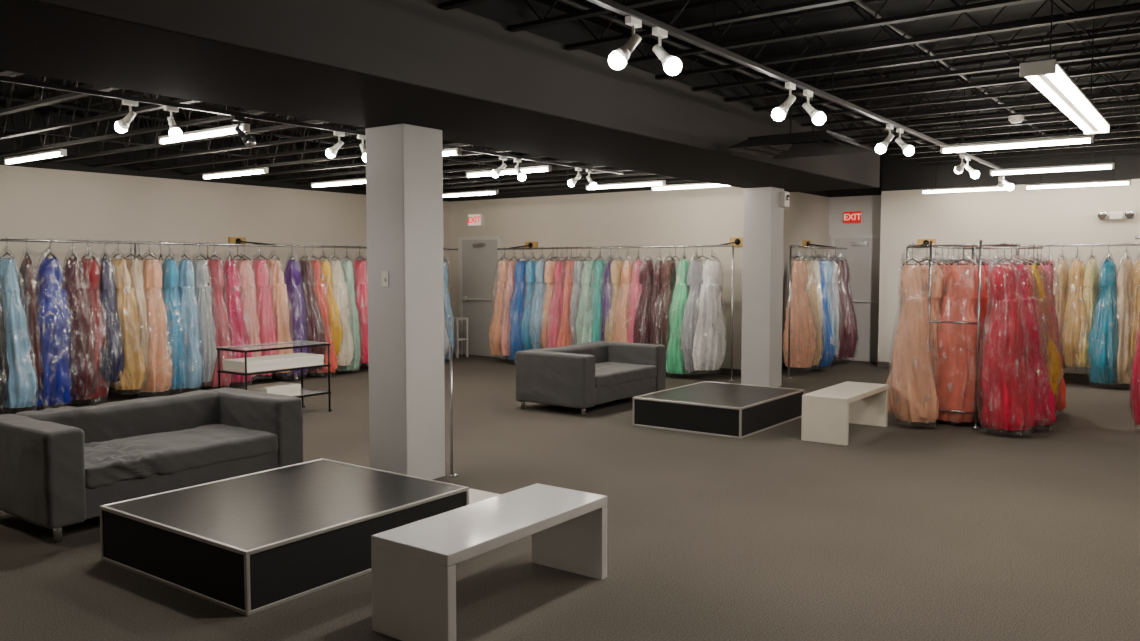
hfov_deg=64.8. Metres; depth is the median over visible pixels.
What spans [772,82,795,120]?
track spotlight
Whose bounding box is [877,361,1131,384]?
baseboard
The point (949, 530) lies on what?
floor
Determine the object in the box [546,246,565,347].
gown
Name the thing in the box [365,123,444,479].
support column
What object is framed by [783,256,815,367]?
gown
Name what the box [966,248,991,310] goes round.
gown
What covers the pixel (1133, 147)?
joist
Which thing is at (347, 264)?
gown
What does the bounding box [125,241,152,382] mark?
gown
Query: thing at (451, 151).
strip light
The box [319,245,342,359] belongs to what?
gown
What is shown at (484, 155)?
joist
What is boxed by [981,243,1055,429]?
gown
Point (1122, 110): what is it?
joist
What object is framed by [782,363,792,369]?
baseboard
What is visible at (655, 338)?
gown
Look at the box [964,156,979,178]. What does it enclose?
track spotlight
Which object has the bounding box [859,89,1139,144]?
joist
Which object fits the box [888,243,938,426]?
gown
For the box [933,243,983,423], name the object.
gown
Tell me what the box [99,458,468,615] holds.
display platform
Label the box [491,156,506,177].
track spotlight
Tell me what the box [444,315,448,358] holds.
gown
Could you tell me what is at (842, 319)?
gown
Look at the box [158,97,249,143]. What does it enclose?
strip light
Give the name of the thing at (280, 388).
cardboard box
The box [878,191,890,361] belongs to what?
wall
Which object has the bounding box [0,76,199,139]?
joist
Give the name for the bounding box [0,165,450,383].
wall
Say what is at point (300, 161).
joist
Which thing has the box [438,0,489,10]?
joist
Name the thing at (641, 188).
trim
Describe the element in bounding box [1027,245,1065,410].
gown
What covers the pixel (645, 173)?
joist
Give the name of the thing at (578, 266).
gown
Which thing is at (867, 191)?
trim
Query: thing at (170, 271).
gown
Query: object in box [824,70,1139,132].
joist
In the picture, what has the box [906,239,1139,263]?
rail
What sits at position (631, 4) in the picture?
joist
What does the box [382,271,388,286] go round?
light switch
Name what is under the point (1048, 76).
strip light
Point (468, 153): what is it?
joist
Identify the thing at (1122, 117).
joist
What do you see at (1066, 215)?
wall
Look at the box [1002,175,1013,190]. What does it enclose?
track spotlight
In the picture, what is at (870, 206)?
wall
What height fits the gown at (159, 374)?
1.867 m
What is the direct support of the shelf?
on the display table
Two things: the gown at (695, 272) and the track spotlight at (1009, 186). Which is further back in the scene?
the gown at (695, 272)
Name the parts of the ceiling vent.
hanger rod, plate, hanger rod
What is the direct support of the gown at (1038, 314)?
hanging from the rack
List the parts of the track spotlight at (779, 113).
bulb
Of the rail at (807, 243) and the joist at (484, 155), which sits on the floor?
the rail at (807, 243)
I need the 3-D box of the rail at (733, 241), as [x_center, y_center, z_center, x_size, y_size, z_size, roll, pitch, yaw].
[0.703,-0.245,13.840,4.300,2.000,0.650,3,4,36]
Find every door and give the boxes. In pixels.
[458,236,502,357]
[831,234,879,361]
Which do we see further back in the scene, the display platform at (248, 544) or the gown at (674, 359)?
the gown at (674, 359)
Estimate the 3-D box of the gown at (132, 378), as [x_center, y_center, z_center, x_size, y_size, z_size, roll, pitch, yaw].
[-5.287,-0.046,10.607,0.620,1.797,0.412,2,4,23]
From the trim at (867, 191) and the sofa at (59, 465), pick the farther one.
the trim at (867, 191)
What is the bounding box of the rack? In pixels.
[908,240,1042,429]
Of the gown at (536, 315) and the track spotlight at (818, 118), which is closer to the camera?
the track spotlight at (818, 118)
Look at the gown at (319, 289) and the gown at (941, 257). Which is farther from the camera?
the gown at (319, 289)
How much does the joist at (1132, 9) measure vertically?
0.337 m
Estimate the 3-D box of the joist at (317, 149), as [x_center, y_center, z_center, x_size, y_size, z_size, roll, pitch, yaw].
[-3.012,-2.107,9.777,6.232,0.587,0.060,3,4,36]
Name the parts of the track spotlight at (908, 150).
bulb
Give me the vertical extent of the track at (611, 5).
0.335 m
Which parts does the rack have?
upright post, hanging rail, upright post, upright post, hanging rail, upright post, hanging rail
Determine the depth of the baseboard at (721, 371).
13.16 m
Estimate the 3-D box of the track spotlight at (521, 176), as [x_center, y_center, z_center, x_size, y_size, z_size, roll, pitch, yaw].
[-0.533,-1.614,9.627,0.147,0.243,0.103,3,4,36]
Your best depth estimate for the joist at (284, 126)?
9.42 m
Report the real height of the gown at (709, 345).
1.797 m
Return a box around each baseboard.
[108,363,362,391]
[503,356,740,375]
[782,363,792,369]
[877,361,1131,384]
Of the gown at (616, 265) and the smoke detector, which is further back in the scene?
the gown at (616, 265)
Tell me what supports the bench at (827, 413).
on the floor
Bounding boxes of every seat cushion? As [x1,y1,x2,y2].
[84,424,278,488]
[595,362,656,387]
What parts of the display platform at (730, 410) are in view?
panel, panel, panel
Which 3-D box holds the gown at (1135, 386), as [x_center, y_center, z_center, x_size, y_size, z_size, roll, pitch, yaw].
[5.637,0.109,8.636,0.702,1.867,0.420,-3,5,-43]
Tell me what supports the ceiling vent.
in the ceiling
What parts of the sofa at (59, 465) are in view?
armrest, backrest, armrest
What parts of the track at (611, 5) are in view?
support stem, support stem, support stem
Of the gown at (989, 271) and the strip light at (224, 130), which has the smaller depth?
the strip light at (224, 130)
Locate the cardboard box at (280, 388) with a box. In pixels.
[247,382,300,395]
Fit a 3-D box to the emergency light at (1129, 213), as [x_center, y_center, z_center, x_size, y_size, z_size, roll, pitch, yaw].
[7.336,-1.420,12.076,0.450,0.135,0.141,3,4,36]
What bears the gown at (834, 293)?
hanging from the rail at (807, 243)
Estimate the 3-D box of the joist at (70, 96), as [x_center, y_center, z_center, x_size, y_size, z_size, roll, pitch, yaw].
[-4.784,-1.960,7.361,6.232,0.587,0.060,3,4,36]
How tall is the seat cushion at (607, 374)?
0.162 m
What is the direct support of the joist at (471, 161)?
attached to the ceiling
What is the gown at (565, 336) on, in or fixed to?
hanging from the rail at (733, 241)
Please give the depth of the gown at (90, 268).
10.24 m
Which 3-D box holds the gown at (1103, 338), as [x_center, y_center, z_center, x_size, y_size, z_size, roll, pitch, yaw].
[7.046,-0.082,11.759,0.617,1.867,0.496,-2,4,-33]
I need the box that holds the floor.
[0,354,1139,640]
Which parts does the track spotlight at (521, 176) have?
bulb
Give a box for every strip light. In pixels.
[4,78,66,163]
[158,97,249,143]
[202,122,267,178]
[311,128,365,187]
[442,140,460,155]
[443,166,497,196]
[466,146,550,177]
[586,173,665,189]
[651,176,726,190]
[921,146,1014,193]
[940,53,1093,153]
[990,101,1114,175]
[1019,0,1109,134]
[1025,126,1130,188]
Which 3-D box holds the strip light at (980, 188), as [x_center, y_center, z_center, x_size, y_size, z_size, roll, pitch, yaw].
[5.552,-2.197,12.555,1.224,0.788,0.055,3,4,36]
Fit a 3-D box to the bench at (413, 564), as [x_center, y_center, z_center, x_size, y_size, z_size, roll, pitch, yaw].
[-0.338,1.129,4.271,0.460,0.425,1.170,3,4,36]
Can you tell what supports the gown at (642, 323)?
hanging from the rail at (733, 241)
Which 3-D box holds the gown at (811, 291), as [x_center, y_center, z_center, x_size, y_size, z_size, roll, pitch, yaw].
[3.479,-0.206,13.226,0.464,1.797,0.429,0,4,-3]
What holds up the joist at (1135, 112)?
attached to the ceiling
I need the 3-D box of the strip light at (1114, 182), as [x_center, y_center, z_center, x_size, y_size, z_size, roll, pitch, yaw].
[6.663,-2.151,11.805,1.224,0.788,0.055,3,4,36]
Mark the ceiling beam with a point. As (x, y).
(459, 72)
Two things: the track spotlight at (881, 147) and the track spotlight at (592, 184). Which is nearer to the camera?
the track spotlight at (881, 147)
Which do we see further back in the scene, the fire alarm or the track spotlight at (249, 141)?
the fire alarm
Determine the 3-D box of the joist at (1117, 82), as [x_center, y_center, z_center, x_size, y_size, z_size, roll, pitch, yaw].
[4.995,-2.056,6.889,7.180,0.337,0.060,3,4,36]
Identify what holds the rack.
on the floor
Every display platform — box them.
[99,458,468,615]
[632,381,804,438]
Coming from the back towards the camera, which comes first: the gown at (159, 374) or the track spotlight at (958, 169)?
the gown at (159, 374)
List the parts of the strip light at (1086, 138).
hanger rod, hanger rod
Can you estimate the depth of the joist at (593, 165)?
12.44 m
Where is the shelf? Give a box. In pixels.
[222,353,323,372]
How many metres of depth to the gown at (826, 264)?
13.73 m
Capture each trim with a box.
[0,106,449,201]
[449,157,710,201]
[801,190,829,196]
[830,154,881,196]
[881,149,891,190]
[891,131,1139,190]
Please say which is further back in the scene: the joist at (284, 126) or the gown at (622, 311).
the gown at (622, 311)
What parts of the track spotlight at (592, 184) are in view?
bulb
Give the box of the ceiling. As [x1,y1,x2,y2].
[0,0,1139,162]
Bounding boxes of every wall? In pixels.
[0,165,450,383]
[450,186,743,368]
[782,192,828,362]
[828,195,880,361]
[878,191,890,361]
[888,179,1139,373]
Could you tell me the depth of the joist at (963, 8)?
5.74 m
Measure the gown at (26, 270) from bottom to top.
1.747 m
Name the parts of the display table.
leg, leg, frame, frame, leg, frame, leg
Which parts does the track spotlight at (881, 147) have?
bulb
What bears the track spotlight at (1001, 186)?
attached to the track at (611, 5)
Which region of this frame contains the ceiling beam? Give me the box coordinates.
[0,0,879,191]
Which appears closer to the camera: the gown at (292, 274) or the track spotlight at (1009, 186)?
the track spotlight at (1009, 186)
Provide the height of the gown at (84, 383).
1.797 m
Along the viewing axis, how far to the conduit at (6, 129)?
10.71 m
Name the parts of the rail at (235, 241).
support post, bracket arm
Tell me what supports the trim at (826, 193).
attached to the wall at (806, 217)
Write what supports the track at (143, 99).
attached to the joist
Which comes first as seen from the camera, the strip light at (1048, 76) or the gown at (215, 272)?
the strip light at (1048, 76)
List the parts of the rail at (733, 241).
bracket arm, bracket arm, support post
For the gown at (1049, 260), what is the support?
hanging from the rail at (920, 241)
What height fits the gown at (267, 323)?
1.817 m
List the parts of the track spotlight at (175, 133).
bulb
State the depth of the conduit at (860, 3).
6.69 m
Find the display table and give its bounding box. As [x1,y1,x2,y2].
[216,341,332,411]
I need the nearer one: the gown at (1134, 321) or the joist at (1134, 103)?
the joist at (1134, 103)
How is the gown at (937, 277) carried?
hanging from the rack
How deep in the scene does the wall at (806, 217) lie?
14.30 m
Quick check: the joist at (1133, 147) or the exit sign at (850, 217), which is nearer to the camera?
the joist at (1133, 147)
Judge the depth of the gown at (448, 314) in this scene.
14.83 m
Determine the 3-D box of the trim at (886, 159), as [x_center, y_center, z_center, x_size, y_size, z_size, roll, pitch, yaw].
[5.162,-2.360,14.259,0.150,0.670,0.900,3,4,36]
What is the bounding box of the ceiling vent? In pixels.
[725,44,875,158]
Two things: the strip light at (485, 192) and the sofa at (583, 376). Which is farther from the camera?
the strip light at (485, 192)
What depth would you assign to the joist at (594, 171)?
12.59 m
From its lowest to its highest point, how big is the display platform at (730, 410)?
0.290 m
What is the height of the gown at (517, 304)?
1.867 m
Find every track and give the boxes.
[0,75,623,173]
[587,0,1012,174]
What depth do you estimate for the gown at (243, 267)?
11.87 m
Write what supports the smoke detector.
attached to the joist at (1134, 103)
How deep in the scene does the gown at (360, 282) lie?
13.40 m
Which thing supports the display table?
on the floor
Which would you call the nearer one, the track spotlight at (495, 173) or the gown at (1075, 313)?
the track spotlight at (495, 173)
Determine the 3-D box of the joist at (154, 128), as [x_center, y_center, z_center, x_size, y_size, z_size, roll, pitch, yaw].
[-4.075,-2.019,8.327,6.232,0.587,0.060,3,4,36]
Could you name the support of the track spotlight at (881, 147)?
attached to the track at (611, 5)
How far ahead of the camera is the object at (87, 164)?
11.73 m
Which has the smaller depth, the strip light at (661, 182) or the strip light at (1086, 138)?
the strip light at (1086, 138)
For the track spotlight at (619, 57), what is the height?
0.238 m
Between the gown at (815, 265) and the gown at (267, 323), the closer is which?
the gown at (267, 323)
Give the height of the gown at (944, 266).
1.744 m
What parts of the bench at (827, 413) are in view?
leg, seat, leg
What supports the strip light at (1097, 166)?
hanging from the ceiling
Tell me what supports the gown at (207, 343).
hanging from the rail at (235, 241)
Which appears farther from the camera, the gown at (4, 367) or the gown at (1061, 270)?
the gown at (1061, 270)
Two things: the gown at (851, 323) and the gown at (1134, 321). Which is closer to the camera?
the gown at (1134, 321)
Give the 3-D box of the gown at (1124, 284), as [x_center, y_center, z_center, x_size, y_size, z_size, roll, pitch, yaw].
[7.231,-0.077,11.686,0.601,1.867,0.364,-3,4,-36]
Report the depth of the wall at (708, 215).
14.06 m
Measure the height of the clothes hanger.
0.228 m
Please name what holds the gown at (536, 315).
hanging from the rail at (733, 241)
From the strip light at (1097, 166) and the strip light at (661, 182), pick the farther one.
the strip light at (661, 182)
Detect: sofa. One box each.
[0,387,302,542]
[515,341,665,416]
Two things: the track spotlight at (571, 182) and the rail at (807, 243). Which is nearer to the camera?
the track spotlight at (571, 182)
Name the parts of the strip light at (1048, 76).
hanger rod, hanger rod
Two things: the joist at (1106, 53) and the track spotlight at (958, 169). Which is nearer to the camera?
the joist at (1106, 53)
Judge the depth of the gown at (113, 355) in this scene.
10.36 m
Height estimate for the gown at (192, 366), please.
1.867 m
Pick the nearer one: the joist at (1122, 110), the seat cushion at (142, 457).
the seat cushion at (142, 457)
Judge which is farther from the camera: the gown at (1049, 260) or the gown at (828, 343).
the gown at (828, 343)
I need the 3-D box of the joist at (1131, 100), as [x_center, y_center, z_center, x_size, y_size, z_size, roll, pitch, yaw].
[6.766,-2.204,9.306,7.180,0.337,0.060,3,4,36]
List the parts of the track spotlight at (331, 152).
bulb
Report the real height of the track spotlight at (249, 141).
0.234 m
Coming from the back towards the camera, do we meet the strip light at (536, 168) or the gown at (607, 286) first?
the gown at (607, 286)
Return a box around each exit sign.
[468,214,482,225]
[844,211,862,223]
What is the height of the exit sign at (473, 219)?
0.200 m
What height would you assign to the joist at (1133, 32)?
0.337 m
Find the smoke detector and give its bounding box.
[1008,115,1023,122]
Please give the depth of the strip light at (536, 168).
10.16 m
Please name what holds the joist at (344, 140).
attached to the ceiling
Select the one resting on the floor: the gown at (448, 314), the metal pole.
the metal pole
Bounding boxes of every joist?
[0,71,23,76]
[0,75,117,115]
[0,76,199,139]
[0,82,268,156]
[41,92,329,162]
[94,102,364,167]
[140,108,365,171]
[184,115,470,174]
[225,122,509,178]
[261,127,544,181]
[296,138,575,184]
[328,142,603,187]
[358,143,632,189]
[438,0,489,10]
[443,147,653,188]
[443,151,676,192]
[444,159,695,194]
[506,0,672,31]
[564,0,856,50]
[615,0,1040,64]
[655,0,1139,79]
[692,0,1139,91]
[725,2,1139,101]
[753,22,1139,110]
[780,40,1139,118]
[802,55,1139,126]
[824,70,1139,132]
[842,87,1139,138]
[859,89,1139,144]
[874,99,1139,149]
[888,107,1139,154]
[902,115,1139,158]
[914,123,1139,162]
[925,131,1139,166]
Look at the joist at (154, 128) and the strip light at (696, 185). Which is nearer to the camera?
the joist at (154, 128)
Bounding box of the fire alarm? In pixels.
[779,191,789,207]
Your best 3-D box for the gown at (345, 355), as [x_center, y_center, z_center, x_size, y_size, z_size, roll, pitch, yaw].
[-3.419,-0.202,13.164,0.584,1.796,0.444,2,4,35]
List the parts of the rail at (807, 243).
support post, bracket arm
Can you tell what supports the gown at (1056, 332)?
hanging from the rack
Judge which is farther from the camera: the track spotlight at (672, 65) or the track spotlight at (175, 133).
the track spotlight at (175, 133)
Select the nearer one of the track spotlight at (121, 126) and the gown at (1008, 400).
the track spotlight at (121, 126)
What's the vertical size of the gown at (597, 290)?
1.817 m
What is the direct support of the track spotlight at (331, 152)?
attached to the track at (143, 99)
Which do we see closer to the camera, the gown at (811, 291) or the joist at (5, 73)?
the joist at (5, 73)
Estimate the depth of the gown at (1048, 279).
9.66 m
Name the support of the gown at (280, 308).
hanging from the rail at (235, 241)
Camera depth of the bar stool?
15.63 m
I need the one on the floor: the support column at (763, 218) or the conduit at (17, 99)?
the support column at (763, 218)
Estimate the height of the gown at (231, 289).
1.867 m
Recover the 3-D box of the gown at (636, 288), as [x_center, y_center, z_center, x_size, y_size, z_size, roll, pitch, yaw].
[0.995,-0.208,13.249,0.388,1.797,0.558,1,4,21]
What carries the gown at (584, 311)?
hanging from the rail at (733, 241)
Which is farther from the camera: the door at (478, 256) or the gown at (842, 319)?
the door at (478, 256)
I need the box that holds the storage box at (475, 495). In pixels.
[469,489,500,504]
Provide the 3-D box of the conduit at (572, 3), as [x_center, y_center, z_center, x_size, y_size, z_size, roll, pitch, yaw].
[0.792,-2.004,6.560,0.040,0.040,16.500,3,4,36]
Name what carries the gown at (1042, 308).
hanging from the rack
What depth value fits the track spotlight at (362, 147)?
7.89 m
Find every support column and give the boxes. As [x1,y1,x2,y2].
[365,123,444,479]
[741,187,783,386]
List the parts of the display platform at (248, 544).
panel, panel, panel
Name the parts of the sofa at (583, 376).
armrest, backrest, armrest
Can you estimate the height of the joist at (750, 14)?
0.337 m
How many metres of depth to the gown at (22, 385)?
9.58 m
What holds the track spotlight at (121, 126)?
attached to the track at (143, 99)
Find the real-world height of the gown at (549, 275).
1.797 m
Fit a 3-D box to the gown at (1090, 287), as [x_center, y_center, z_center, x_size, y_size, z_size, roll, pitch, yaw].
[6.895,-0.183,11.950,0.542,1.686,0.357,-2,4,-25]
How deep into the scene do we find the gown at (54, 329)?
9.87 m
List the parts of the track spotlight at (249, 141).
bulb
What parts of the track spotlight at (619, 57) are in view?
bulb, stem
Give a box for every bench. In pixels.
[371,483,607,640]
[801,381,887,445]
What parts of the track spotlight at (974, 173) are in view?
bulb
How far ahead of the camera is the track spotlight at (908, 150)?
7.50 m
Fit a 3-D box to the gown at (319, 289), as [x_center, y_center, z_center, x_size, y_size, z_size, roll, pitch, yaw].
[-3.612,-0.149,12.877,0.615,1.866,0.344,1,4,19]
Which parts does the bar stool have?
leg, leg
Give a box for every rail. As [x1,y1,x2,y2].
[0,237,457,398]
[497,237,742,381]
[785,240,846,378]
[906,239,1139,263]
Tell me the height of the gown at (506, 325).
1.797 m
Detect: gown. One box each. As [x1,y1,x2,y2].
[0,238,37,408]
[0,286,8,408]
[18,238,42,394]
[25,239,76,407]
[62,239,98,394]
[73,240,109,400]
[99,240,123,384]
[108,240,146,391]
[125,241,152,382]
[131,241,172,394]
[161,241,187,389]
[177,242,203,389]
[192,242,216,381]
[200,242,235,386]
[223,243,252,381]
[236,243,260,376]
[251,243,276,374]
[267,247,292,375]
[275,244,308,379]
[298,248,327,371]
[306,248,336,373]
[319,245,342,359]
[329,245,353,368]
[336,245,362,370]
[352,246,368,364]
[443,259,455,359]
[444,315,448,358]
[489,247,509,354]
[500,247,517,358]
[505,250,527,362]
[521,247,536,349]
[529,249,546,348]
[540,256,557,347]
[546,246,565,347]
[556,246,575,346]
[568,246,587,344]
[576,246,594,344]
[587,246,605,341]
[600,246,612,340]
[604,248,623,341]
[613,245,631,342]
[627,245,642,342]
[633,245,654,343]
[650,245,662,344]
[653,245,677,349]
[666,248,693,373]
[680,244,702,372]
[692,244,726,371]
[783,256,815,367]
[800,245,821,365]
[806,256,825,358]
[812,249,834,369]
[819,256,835,344]
[824,246,841,354]
[831,250,846,358]
[837,247,857,360]
[886,244,942,413]
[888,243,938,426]
[924,244,949,309]
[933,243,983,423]
[934,248,951,268]
[960,247,991,344]
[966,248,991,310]
[976,248,992,300]
[977,243,1034,433]
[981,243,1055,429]
[992,249,1002,263]
[1007,243,1049,382]
[1014,244,1062,395]
[1017,244,1059,402]
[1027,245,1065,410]
[1029,245,1057,347]
[1030,245,1063,374]
[1047,244,1054,293]
[1053,243,1067,368]
[1063,243,1088,368]
[1074,243,1098,367]
[1087,243,1119,383]
[1112,246,1133,386]
[1129,255,1139,371]
[1129,323,1139,426]
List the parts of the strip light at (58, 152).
hanger rod, hanger rod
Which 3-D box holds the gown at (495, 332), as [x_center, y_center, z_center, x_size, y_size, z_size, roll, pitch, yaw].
[-1.042,-0.296,14.852,0.478,1.817,0.575,3,4,37]
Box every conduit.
[0,95,586,176]
[1,127,491,183]
[556,0,956,157]
[853,0,1062,145]
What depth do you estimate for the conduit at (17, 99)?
8.62 m
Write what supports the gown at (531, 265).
hanging from the rail at (733, 241)
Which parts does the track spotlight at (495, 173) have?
bulb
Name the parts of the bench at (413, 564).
leg, seat, leg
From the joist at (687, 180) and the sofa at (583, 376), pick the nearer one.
the sofa at (583, 376)
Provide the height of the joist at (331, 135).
0.587 m
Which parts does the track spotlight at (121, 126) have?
bulb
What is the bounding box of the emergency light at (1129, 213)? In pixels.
[1097,209,1134,219]
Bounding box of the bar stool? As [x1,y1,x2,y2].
[453,317,468,357]
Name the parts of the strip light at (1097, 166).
hanger rod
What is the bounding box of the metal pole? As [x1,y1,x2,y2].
[449,345,457,476]
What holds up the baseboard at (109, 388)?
attached to the wall at (36, 203)
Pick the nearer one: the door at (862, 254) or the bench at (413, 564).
the bench at (413, 564)
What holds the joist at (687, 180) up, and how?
attached to the ceiling
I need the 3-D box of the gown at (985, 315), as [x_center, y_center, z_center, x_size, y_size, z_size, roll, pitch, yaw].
[4.173,0.111,9.248,0.657,1.792,0.329,2,4,31]
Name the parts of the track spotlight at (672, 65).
stem, bulb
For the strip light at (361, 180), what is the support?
hanging from the ceiling
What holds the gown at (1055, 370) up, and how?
hanging from the rack
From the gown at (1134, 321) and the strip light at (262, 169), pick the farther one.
the gown at (1134, 321)
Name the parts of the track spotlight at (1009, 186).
bulb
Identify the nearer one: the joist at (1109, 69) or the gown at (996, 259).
the joist at (1109, 69)
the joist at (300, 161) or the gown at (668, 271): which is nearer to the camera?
the joist at (300, 161)
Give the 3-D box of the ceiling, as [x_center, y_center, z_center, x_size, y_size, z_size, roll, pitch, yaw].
[0.504,-2.317,7.248,15.200,0.100,17.700,3,4,36]
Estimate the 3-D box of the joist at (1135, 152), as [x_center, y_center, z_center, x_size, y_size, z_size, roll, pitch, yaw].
[8.184,-2.322,11.239,7.180,0.337,0.060,3,4,36]
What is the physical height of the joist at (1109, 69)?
0.337 m
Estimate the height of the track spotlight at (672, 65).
0.232 m
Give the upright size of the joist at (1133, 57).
0.337 m
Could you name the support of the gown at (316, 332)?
hanging from the rail at (235, 241)
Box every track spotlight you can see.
[115,99,137,132]
[164,105,181,139]
[232,116,255,147]
[326,131,344,157]
[357,135,365,161]
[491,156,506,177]
[514,158,525,180]
[568,167,581,186]
[586,169,596,188]
[608,15,641,69]
[652,27,681,74]
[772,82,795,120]
[802,89,825,124]
[875,124,893,153]
[895,128,913,155]
[954,154,964,173]
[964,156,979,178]
[997,171,1004,189]
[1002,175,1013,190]
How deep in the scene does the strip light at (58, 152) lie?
8.77 m
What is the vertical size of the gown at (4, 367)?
1.816 m
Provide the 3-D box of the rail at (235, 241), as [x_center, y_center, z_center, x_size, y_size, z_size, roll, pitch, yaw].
[-4.643,-0.146,12.210,0.900,2.000,8.200,3,4,36]
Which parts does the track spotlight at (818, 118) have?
bulb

